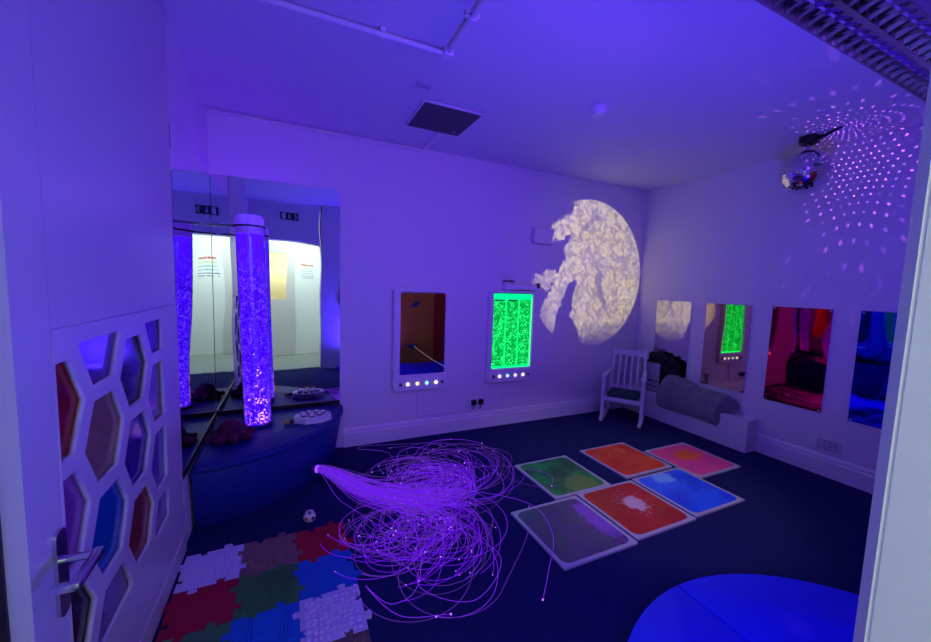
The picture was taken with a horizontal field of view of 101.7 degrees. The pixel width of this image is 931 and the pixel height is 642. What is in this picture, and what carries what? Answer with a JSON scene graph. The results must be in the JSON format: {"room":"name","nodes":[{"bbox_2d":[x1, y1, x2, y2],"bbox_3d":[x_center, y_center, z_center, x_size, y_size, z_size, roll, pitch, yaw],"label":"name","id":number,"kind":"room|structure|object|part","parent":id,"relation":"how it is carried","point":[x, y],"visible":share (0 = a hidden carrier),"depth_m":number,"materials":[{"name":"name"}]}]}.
{"room":"sensory room","nodes":[
{"label":"sensory room","id":0,"kind":"room"},
{"bbox_2d":[165,19,215,541],"bbox_3d":[-1.191,-0.040,1.219,0.152,2.512,3.145,-1,6,-25],"label":"wall","id":1,"kind":"structure","parent":0,"point":[187,107],"depth_m":2.01,"materials":[{"name":"white paint"}]},
{"bbox_2d":[0,0,186,641],"bbox_3d":[-1.107,-0.039,1.263,0.128,2.492,1.207,-1,6,-25],"label":"door","id":2,"kind":"structure","parent":1,"relation":"in","point":[93,544],"depth_m":0.99,"materials":[{"name":"white paint"}]},
{"bbox_3d":[-0.927,0.578,0.870,0.007,0.207,0.044,-1,6,-25],"label":"handle plate","id":3,"kind":"part","parent":2,"relation":"part of","materials":[{"name":"silver metal"}]},
{"bbox_3d":[-0.976,0.209,0.921,0.003,0.239,0.133,-1,6,-25],"label":"pane","id":4,"kind":"part","parent":2,"relation":"part of","materials":[{"name":"red plastic"}]},
{"bbox_3d":[-0.984,0.485,0.946,0.003,0.239,0.133,-1,6,-25],"label":"pane","id":5,"kind":"part","parent":2,"relation":"part of","materials":[{"name":"purple glass"}]},
{"bbox_3d":[-0.871,0.554,0.838,0.072,0.020,0.128,-1,6,-25],"label":"lever","id":6,"kind":"part","parent":2,"relation":"part of","materials":[{"name":"silver metal"}]},
{"bbox_3d":[-0.993,0.762,0.971,0.003,0.239,0.133,-1,6,-25],"label":"pane","id":7,"kind":"part","parent":2,"relation":"part of","materials":[{"name":"black"}]},
{"bbox_3d":[-1.047,0.106,1.072,0.003,0.131,0.273,-1,6,-25],"label":"pane","id":8,"kind":"part","parent":2,"relation":"part of","materials":[{"name":"purple"}]},
{"bbox_3d":[-1.133,-0.658,1.254,0.016,1.260,1.042,-1,6,-25],"label":"panel","id":9,"kind":"part","parent":2,"relation":"part of","materials":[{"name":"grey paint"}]},
{"bbox_3d":[-1.054,0.329,1.092,0.003,0.239,0.273,-1,6,-25],"label":"pane","id":10,"kind":"part","parent":2,"relation":"part of","materials":[{"name":"brown"}]},
{"bbox_3d":[-1.063,0.604,1.117,0.003,0.239,0.273,-1,6,-25],"label":"pane","id":11,"kind":"part","parent":2,"relation":"part of","materials":[{"name":"blue"}]},
{"bbox_3d":[-1.071,0.830,1.138,0.003,0.137,0.273,-1,6,-25],"label":"pane","id":12,"kind":"part","parent":2,"relation":"part of","materials":[{"name":"purple"}]},
{"bbox_3d":[-1.171,0.537,1.363,0.018,1.138,1.042,-1,6,-25],"label":"honeycomb frame","id":13,"kind":"part","parent":2,"relation":"part of","materials":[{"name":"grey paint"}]},
{"bbox_3d":[-1.153,0.169,1.301,0.003,0.239,0.273,-1,6,-25],"label":"pane","id":14,"kind":"part","parent":2,"relation":"part of","materials":[{"name":"grey"}]},
{"bbox_3d":[-1.162,0.445,1.326,0.003,0.239,0.273,-1,6,-25],"label":"pane","id":15,"kind":"part","parent":2,"relation":"part of","materials":[{"name":"blue"}]},
{"bbox_3d":[-1.171,0.721,1.351,0.003,0.239,0.273,-1,6,-25],"label":"pane","id":16,"kind":"part","parent":2,"relation":"part of","materials":[{"name":"red glass"}]},
{"bbox_3d":[-1.241,0.062,1.487,0.003,0.131,0.212,-1,6,-25],"label":"pane","id":17,"kind":"part","parent":2,"relation":"part of","materials":[{"name":"purple"}]},
{"bbox_3d":[-1.248,0.285,1.507,0.003,0.239,0.212,-1,6,-25],"label":"pane","id":18,"kind":"part","parent":2,"relation":"part of","materials":[{"name":"purple"}]},
{"bbox_3d":[-1.257,0.560,1.532,0.003,0.239,0.212,-1,6,-25],"label":"pane","id":19,"kind":"part","parent":2,"relation":"part of","materials":[{"name":"blue"}]},
{"bbox_3d":[-1.264,0.786,1.553,0.003,0.137,0.212,-1,6,-25],"label":"pane","id":20,"kind":"part","parent":2,"relation":"part of","materials":[{"name":"blue"}]},
{"bbox_3d":[-1.188,1.151,1.420,0.024,0.089,1.042,-1,6,-25],"label":"kick rail","id":21,"kind":"part","parent":2,"relation":"part of","materials":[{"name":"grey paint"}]},
{"bbox_2d":[169,120,216,478],"bbox_3d":[-1.575,-0.115,2.234,0.009,1.712,0.971,-1,6,-25],"label":"wall mirror","id":22,"kind":"object","parent":1,"relation":"attached to","point":[190,179],"visible":0.92,"depth_m":2.10,"materials":[{"name":"white mirror"}]},
{"bbox_2d":[207,107,646,447],"bbox_3d":[0.084,-0.215,3.596,4.473,2.512,0.100,-1,6,-25],"label":"wall","id":23,"kind":"structure","parent":0,"point":[462,226],"depth_m":3.46,"materials":[{"name":"white paint"}]},
{"bbox_2d":[210,174,339,415],"bbox_3d":[-1.391,-0.163,2.851,0.852,1.708,0.009,-1,6,-25],"label":"wall mirror","id":24,"kind":"object","parent":23,"relation":"attached to","point":[302,223],"visible":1,"depth_m":2.87,"materials":[{"name":"white mirror"}]},
{"bbox_2d":[208,109,425,152],"bbox_3d":[-1.036,-1.426,2.878,1.538,0.016,0.017,-1,6,-25],"label":"trim","id":25,"kind":"structure","parent":23,"relation":"attached to","point":[209,110],"depth_m":2.81,"materials":[{"name":"white paint"}]},
{"bbox_2d":[391,288,448,391],"bbox_3d":[-0.389,0.166,3.323,0.500,0.888,0.065,-1,6,-25],"label":"panel","id":26,"kind":"object","parent":23,"relation":"attached to","point":[420,317],"visible":1,"depth_m":3.31,"materials":[{"name":"white plastic"}]},
{"bbox_2d":[469,396,483,409],"bbox_3d":[0.110,0.789,3.633,0.160,0.112,0.045,-1,6,-25],"label":"wall socket","id":27,"kind":"object","parent":23,"relation":"attached to","point":[473,401],"visible":1,"depth_m":3.63,"materials":[{"name":"white plastic"}]},
{"bbox_2d":[343,397,622,447],"bbox_3d":[0.496,0.958,3.848,3.335,0.158,0.018,-1,6,-25],"label":"baseboard","id":28,"kind":"structure","parent":23,"relation":"attached to","point":[370,434],"depth_m":3.60,"materials":[{"name":"white paint"}]},
{"bbox_2d":[478,382,503,408],"bbox_3d":[0.254,0.719,3.713,0.275,0.260,0.010,-1,6,-25],"label":"cable trunking","id":29,"kind":"object","parent":23,"relation":"attached to","point":[503,382],"visible":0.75,"depth_m":3.75,"materials":[{"name":"white plastic"}]},
{"bbox_2d":[484,290,535,382],"bbox_3d":[0.445,0.151,3.711,0.516,0.891,0.065,-1,6,-25],"label":"light panel","id":30,"kind":"object","parent":23,"relation":"attached to","point":[510,314],"depth_m":3.69,"materials":[{"name":"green plastic"}]},
{"bbox_2d":[502,280,539,290],"bbox_3d":[0.552,-0.342,3.697,0.412,0.096,0.087,-1,6,-25],"label":"projector","id":31,"kind":"object","parent":23,"relation":"attached to","point":[505,284],"visible":1,"depth_m":3.65,"materials":[{"name":"white plastic"}]},
{"bbox_2d":[531,227,554,244],"bbox_3d":[0.770,-0.844,3.761,0.240,0.153,0.059,-1,6,-25],"label":"wall box","id":32,"kind":"object","parent":23,"relation":"attached to","point":[540,235],"visible":1,"depth_m":3.73,"materials":[{"name":"white paint"}]},
{"bbox_2d":[152,407,872,641],"bbox_3d":[0.705,1.235,2.297,4.473,0.100,3.245,-1,6,-25],"label":"floor","id":33,"kind":"structure","parent":0,"point":[792,522],"depth_m":2.08,"materials":[{"name":"carpet"}]},
{"bbox_2d":[162,621,230,641],"bbox_3d":[-0.988,1.206,1.342,0.279,0.022,0.279,-2,6,-34],"label":"mat","id":34,"kind":"object","parent":33,"relation":"on","point":[212,633],"visible":1,"depth_m":1.44,"materials":[{"name":"green plastic"}]},
{"bbox_2d":[155,577,240,641],"bbox_3d":[-1.092,1.187,1.564,0.279,0.012,0.279,-2,6,-34],"label":"mat","id":35,"kind":"object","parent":33,"relation":"on","point":[186,613],"visible":0.94,"depth_m":1.55,"materials":[{"name":"red plastic"}]},
{"bbox_2d":[173,544,246,593],"bbox_3d":[-1.195,1.160,1.784,0.279,0.020,0.279,-2,6,-34],"label":"mat","id":36,"kind":"object","parent":33,"relation":"on","point":[197,571],"visible":1,"depth_m":1.77,"materials":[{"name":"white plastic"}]},
{"bbox_2d":[221,601,306,641],"bbox_3d":[-0.766,1.205,1.446,0.279,0.018,0.279,-2,6,-34],"label":"mat","id":37,"kind":"object","parent":33,"relation":"on","point":[277,624],"visible":1,"depth_m":1.48,"materials":[{"name":"blue plastic"}]},
{"bbox_2d":[191,404,342,528],"bbox_3d":[-1.225,0.910,2.554,0.863,0.377,0.863,-1,6,-25],"label":"podium","id":38,"kind":"object","parent":33,"relation":"on","point":[245,477],"visible":0.99,"depth_m":2.25,"materials":[{"name":"blue plastic"}]},
{"bbox_2d":[205,418,254,445],"bbox_3d":[-1.454,0.669,2.347,0.253,0.126,0.253,0,5,-17],"label":"octopus","id":39,"kind":"object","parent":38,"relation":"on","point":[231,430],"visible":1,"depth_m":2.30,"materials":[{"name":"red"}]},
{"bbox_2d":[205,214,271,428],"bbox_3d":[-1.523,0.005,2.588,0.334,1.398,0.386,-2,6,-25],"label":"tube","id":40,"kind":"object","parent":38,"relation":"on","point":[249,228],"visible":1,"depth_m":2.47,"materials":[{"name":"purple plastic"}]},
{"bbox_2d":[191,404,342,475],"bbox_3d":[-1.219,0.745,2.539,0.863,0.042,0.863,-1,6,-25],"label":"cushion","id":41,"kind":"object","parent":38,"relation":"on","point":[275,440],"depth_m":2.32,"materials":[{"name":"blue plastic"}]},
{"bbox_2d":[284,409,330,424],"bbox_3d":[-1.128,0.682,2.711,0.311,0.056,0.177,-1,6,-25],"label":"controller","id":42,"kind":"object","parent":38,"relation":"on","point":[316,416],"visible":1,"depth_m":2.67,"materials":[{"name":"white plastic"}]},
{"bbox_2d":[230,563,304,620],"bbox_3d":[-0.870,1.180,1.667,0.279,0.022,0.279,-2,6,-34],"label":"mat","id":43,"kind":"object","parent":33,"relation":"on","point":[258,594],"visible":1,"depth_m":1.66,"materials":[{"name":"green plastic"}]},
{"bbox_2d":[238,532,302,577],"bbox_3d":[-0.973,1.157,1.888,0.279,0.020,0.279,-2,6,-34],"label":"mat","id":44,"kind":"object","parent":33,"relation":"on","point":[266,555],"visible":1,"depth_m":1.88,"materials":[{"name":"red plastic"}]},
{"bbox_2d":[303,509,315,522],"bbox_3d":[-0.889,1.112,2.159,0.068,0.068,0.068,-1,6,-25],"label":"ball","id":45,"kind":"object","parent":33,"relation":"on","point":[309,515],"visible":1,"depth_m":2.14,"materials":[{"name":"beige"}]},
{"bbox_2d":[292,521,353,562],"bbox_3d":[-0.751,1.159,1.992,0.279,0.012,0.279,-2,6,-34],"label":"mat","id":46,"kind":"object","parent":33,"relation":"on","point":[309,542],"visible":0.96,"depth_m":1.98,"materials":[{"name":"red plastic"}]},
{"bbox_2d":[292,549,361,600],"bbox_3d":[-0.648,1.182,1.771,0.279,0.012,0.279,-2,6,-34],"label":"mat","id":47,"kind":"object","parent":33,"relation":"on","point":[319,577],"visible":0.98,"depth_m":1.76,"materials":[{"name":"blue plastic"}]},
{"bbox_2d":[293,584,371,641],"bbox_3d":[-0.544,1.201,1.549,0.279,0.022,0.279,-2,6,-34],"label":"mat","id":48,"kind":"object","parent":33,"relation":"on","point":[326,619],"visible":1,"depth_m":1.54,"materials":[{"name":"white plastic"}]},
{"bbox_2d":[332,629,370,641],"bbox_3d":[-0.441,1.225,1.329,0.279,0.020,0.279,-2,6,-34],"label":"mat","id":49,"kind":"object","parent":33,"relation":"on","point":[363,636],"visible":1,"depth_m":1.45,"materials":[{"name":"red plastic"}]},
{"bbox_2d":[310,439,553,621],"bbox_3d":[-0.142,1.062,2.430,1.630,0.164,1.791,0,5,-19],"label":"fibre optic spray","id":50,"kind":"object","parent":33,"relation":"on","point":[399,497],"visible":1,"depth_m":2.34,"materials":[{"name":"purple plastic"}]},
{"bbox_2d":[599,346,646,427],"bbox_3d":[1.753,0.680,4.138,0.426,0.738,0.696,5,6,30],"label":"rocking chair","id":51,"kind":"object","parent":33,"relation":"on","point":[609,399],"visible":0.91,"depth_m":4.18,"materials":[{"name":"white paint"}]},
{"bbox_3d":[1.462,0.800,4.029,0.034,0.440,0.034,5,6,30],"label":"leg","id":52,"kind":"part","parent":51,"relation":"part of","materials":[{"name":"white paint"}]},
{"bbox_3d":[1.569,0.555,4.164,0.053,0.030,0.432,5,6,32],"label":"armrest","id":53,"kind":"part","parent":51,"relation":"part of","materials":[{"name":"white paint"}]},
{"bbox_3d":[1.691,0.533,4.341,0.031,0.487,0.141,6,6,37],"label":"post","id":54,"kind":"part","parent":51,"relation":"part of","materials":[{"name":"white paint"}]},
{"bbox_3d":[1.712,0.809,4.085,0.370,0.016,0.365,5,6,30],"label":"seat","id":55,"kind":"part","parent":51,"relation":"part of","materials":[{"name":"white paint"}]},
{"bbox_3d":[1.626,0.835,3.937,0.350,0.034,0.024,5,6,30],"label":"seat rail","id":56,"kind":"part","parent":51,"relation":"part of","materials":[{"name":"white paint"}]},
{"bbox_2d":[606,387,640,400],"bbox_3d":[1.712,0.782,4.080,0.320,0.036,0.311,5,6,30],"label":"seat cushion","id":57,"kind":"object","parent":51,"relation":"on","point":[635,395],"visible":0.89,"depth_m":4.01,"materials":[{"name":"blue fabric"}]},
{"bbox_3d":[1.808,0.742,4.244,0.330,0.030,0.020,5,6,30],"label":"rail","id":58,"kind":"part","parent":51,"relation":"part of","materials":[{"name":"white paint"}]},
{"bbox_3d":[1.859,0.359,4.277,0.300,0.066,0.022,5,6,30],"label":"crest rail","id":59,"kind":"part","parent":51,"relation":"part of","materials":[{"name":"white paint"}]},
{"bbox_3d":[1.791,0.828,3.842,0.034,0.440,0.034,5,6,30],"label":"leg","id":60,"kind":"part","parent":51,"relation":"part of","materials":[{"name":"white paint"}]},
{"bbox_3d":[1.884,0.582,3.985,0.053,0.030,0.432,5,6,28],"label":"armrest","id":61,"kind":"part","parent":51,"relation":"part of","materials":[{"name":"white paint"}]},
{"bbox_3d":[1.977,0.557,4.178,0.031,0.487,0.141,4,6,22],"label":"post","id":62,"kind":"part","parent":51,"relation":"part of","materials":[{"name":"white paint"}]},
{"bbox_2d":[511,442,744,570],"bbox_3d":[1.191,1.153,2.744,2.047,0.013,1.039,-1,6,-25],"label":"tiles","id":63,"kind":"object","parent":33,"relation":"on","point":[581,535],"depth_m":2.49,"materials":[{"name":"multicoloured"}]},
{"bbox_2d":[628,586,747,641],"bbox_3d":[0.743,1.269,1.132,0.898,0.046,0.898,-1,6,-25],"label":"pad","id":64,"kind":"object","parent":33,"relation":"on","point":[673,616],"visible":1,"depth_m":1.52,"materials":[{"name":"blue plastic"}]},
{"bbox_2d":[677,574,858,641],"bbox_3d":[1.559,1.261,1.512,0.898,0.046,0.898,-1,6,-25],"label":"pad","id":65,"kind":"object","parent":33,"relation":"on","point":[759,608],"visible":0.78,"depth_m":1.62,"materials":[{"name":"blue plastic"}]},
{"bbox_2d":[157,0,925,191],"bbox_3d":[0.789,-1.365,2.060,4.473,0.100,3.245,-1,6,-25],"label":"ceiling","id":66,"kind":"structure","parent":0,"point":[692,90],"depth_m":2.08,"materials":[{"name":"white paint"}]},
{"bbox_2d":[255,0,488,61],"bbox_3d":[-0.271,-1.219,0.855,1.230,0.040,1.738,-1,6,-25],"label":"conduit","id":67,"kind":"object","parent":66,"relation":"attached to","point":[447,53],"visible":1,"depth_m":1.66,"materials":[{"name":"white paint"}]},
{"bbox_2d":[416,81,432,89],"bbox_3d":[-0.238,-1.353,2.179,0.085,0.010,0.060,-1,6,-25],"label":"plate","id":68,"kind":"object","parent":66,"relation":"attached to","point":[422,85],"visible":1,"depth_m":2.17,"materials":[{"name":"grey plastic"}]},
{"bbox_2d":[421,133,440,149],"bbox_3d":[-0.277,-1.428,3.015,0.030,0.016,0.409,-1,6,-25],"label":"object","id":69,"kind":"structure","parent":66,"relation":"attached to","point":[436,135],"depth_m":2.99,"materials":[{"name":"white paint"}]},
{"bbox_2d":[406,98,483,136],"bbox_3d":[-0.154,-1.386,2.611,0.411,0.018,0.414,-1,6,-25],"label":"ceiling hatch","id":70,"kind":"object","parent":66,"relation":"attached to","point":[434,116],"visible":1,"depth_m":2.58,"materials":[{"name":"grey"}]},
{"bbox_2d":[589,104,608,117],"bbox_3d":[0.842,-1.321,2.390,0.116,0.042,0.116,-1,6,-25],"label":"smoke detector","id":71,"kind":"object","parent":66,"relation":"attached to","point":[598,110],"visible":1,"depth_m":2.36,"materials":[{"name":"white plastic"}]},
{"bbox_2d":[779,126,842,193],"bbox_3d":[2.453,-1.120,2.724,0.301,0.399,0.301,5,6,31],"label":"ball","id":72,"kind":"object","parent":66,"relation":"hanging from","point":[807,171],"visible":1,"depth_m":2.65,"materials":[{"name":"silver metal"}]},
{"bbox_3d":[2.459,-1.288,2.709,0.110,0.060,0.100,-1,6,-25],"label":"motor","id":73,"kind":"part","parent":72,"relation":"part of","materials":[{"name":"black plastic"}]},
{"bbox_2d":[755,0,930,101],"bbox_3d":[1.762,-1.209,1.577,2.050,0.060,0.260,-1,6,-25],"label":"ceiling vent","id":74,"kind":"object","parent":66,"relation":"attached to","point":[890,38],"visible":0.98,"depth_m":1.57,"materials":[{"name":"grey metal"}]},
{"bbox_2d":[633,124,922,470],"bbox_3d":[2.750,-0.080,3.057,0.100,2.512,3.145,-1,6,-25],"label":"wall","id":75,"kind":"structure","parent":0,"point":[736,237],"depth_m":3.11,"materials":[{"name":"white paint"}]},
{"bbox_2d":[654,300,691,378],"bbox_3d":[2.215,0.190,4.081,0.007,0.807,0.400,-1,6,-25],"label":"wall mirror","id":76,"kind":"object","parent":75,"relation":"attached to","point":[673,318],"visible":0.72,"depth_m":4.04,"materials":[{"name":"white mirror"}]},
{"bbox_2d":[623,382,758,452],"bbox_3d":[2.219,0.943,3.916,0.155,0.286,1.345,-1,6,-25],"label":"wall ledge","id":77,"kind":"object","parent":75,"relation":"attached to","point":[736,431],"visible":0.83,"depth_m":3.52,"materials":[{"name":"white paint"}]},
{"bbox_2d":[641,359,663,391],"bbox_3d":[2.086,0.606,4.191,0.112,0.326,0.240,-1,6,-25],"label":"box","id":78,"kind":"object","parent":77,"relation":"on","point":[654,369],"visible":0.59,"depth_m":4.13,"materials":[{"name":"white plastic"}]},
{"bbox_3d":[2.034,0.734,4.181,0.007,0.046,0.215,-1,6,-25],"label":"drawer","id":79,"kind":"part","parent":78,"relation":"part of","materials":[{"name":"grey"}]},
{"bbox_3d":[2.036,0.680,4.176,0.007,0.046,0.215,-1,6,-25],"label":"drawer","id":80,"kind":"part","parent":78,"relation":"part of","materials":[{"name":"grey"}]},
{"bbox_2d":[649,351,681,376],"bbox_3d":[2.154,0.563,4.078,0.106,0.434,0.427,-1,6,-25],"label":"bag","id":81,"kind":"object","parent":77,"relation":"on","point":[671,367],"visible":0.62,"depth_m":4.02,"materials":[{"name":"black fabric"}]},
{"bbox_2d":[656,375,739,425],"bbox_3d":[2.265,0.763,3.736,0.188,0.360,0.729,-1,6,-25],"label":"blanket","id":82,"kind":"object","parent":77,"relation":"on","point":[675,393],"visible":1,"depth_m":3.70,"materials":[{"name":"grey fabric"}]},
{"bbox_2d":[700,303,751,392],"bbox_3d":[2.447,0.239,3.580,0.006,0.796,0.400,-1,6,-25],"label":"wall mirror","id":83,"kind":"object","parent":75,"relation":"attached to","point":[727,326],"visible":1,"depth_m":3.56,"materials":[{"name":"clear mirror"}]},
{"bbox_2d":[763,306,832,412],"bbox_3d":[2.684,0.294,3.077,0.007,0.803,0.394,-1,6,-25],"label":"wall mirror","id":84,"kind":"object","parent":75,"relation":"attached to","point":[799,341],"visible":1,"depth_m":3.06,"materials":[{"name":"red mirror"}]},
{"bbox_2d":[754,433,875,493],"bbox_3d":[2.921,1.149,2.578,0.018,0.163,1.700,-1,6,-25],"label":"baseboard","id":85,"kind":"structure","parent":75,"relation":"attached to","point":[844,472],"depth_m":2.95,"materials":[{"name":"white paint"}]},
{"bbox_2d":[814,436,840,454],"bbox_3d":[2.772,0.951,2.902,0.008,0.090,0.154,-1,6,-25],"label":"air vent","id":86,"kind":"object","parent":75,"relation":"in","point":[825,444],"visible":1,"depth_m":2.90,"materials":[{"name":"white paint"}]},
{"bbox_2d":[847,311,896,428],"bbox_3d":[2.917,0.350,2.579,0.007,0.812,0.400,-1,6,-25],"label":"wall mirror","id":87,"kind":"object","parent":75,"relation":"attached to","point":[876,334],"visible":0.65,"depth_m":2.68,"materials":[{"name":"blue mirror"}]},
{"bbox_3d":[1.437,0.092,0.700,4.475,2.512,0.233,-1,6,-25],"label":"wall","id":88,"kind":"structure","parent":0,"visible":0},
{"bbox_2d":[853,70,930,641],"bbox_3d":[0.399,0.392,0.247,0.020,1.930,0.234,-1,6,-25],"label":"trim","id":89,"kind":"structure","parent":88,"relation":"attached to","point":[894,602],"depth_m":0.31,"materials":[{"name":"paint"}]}
]}

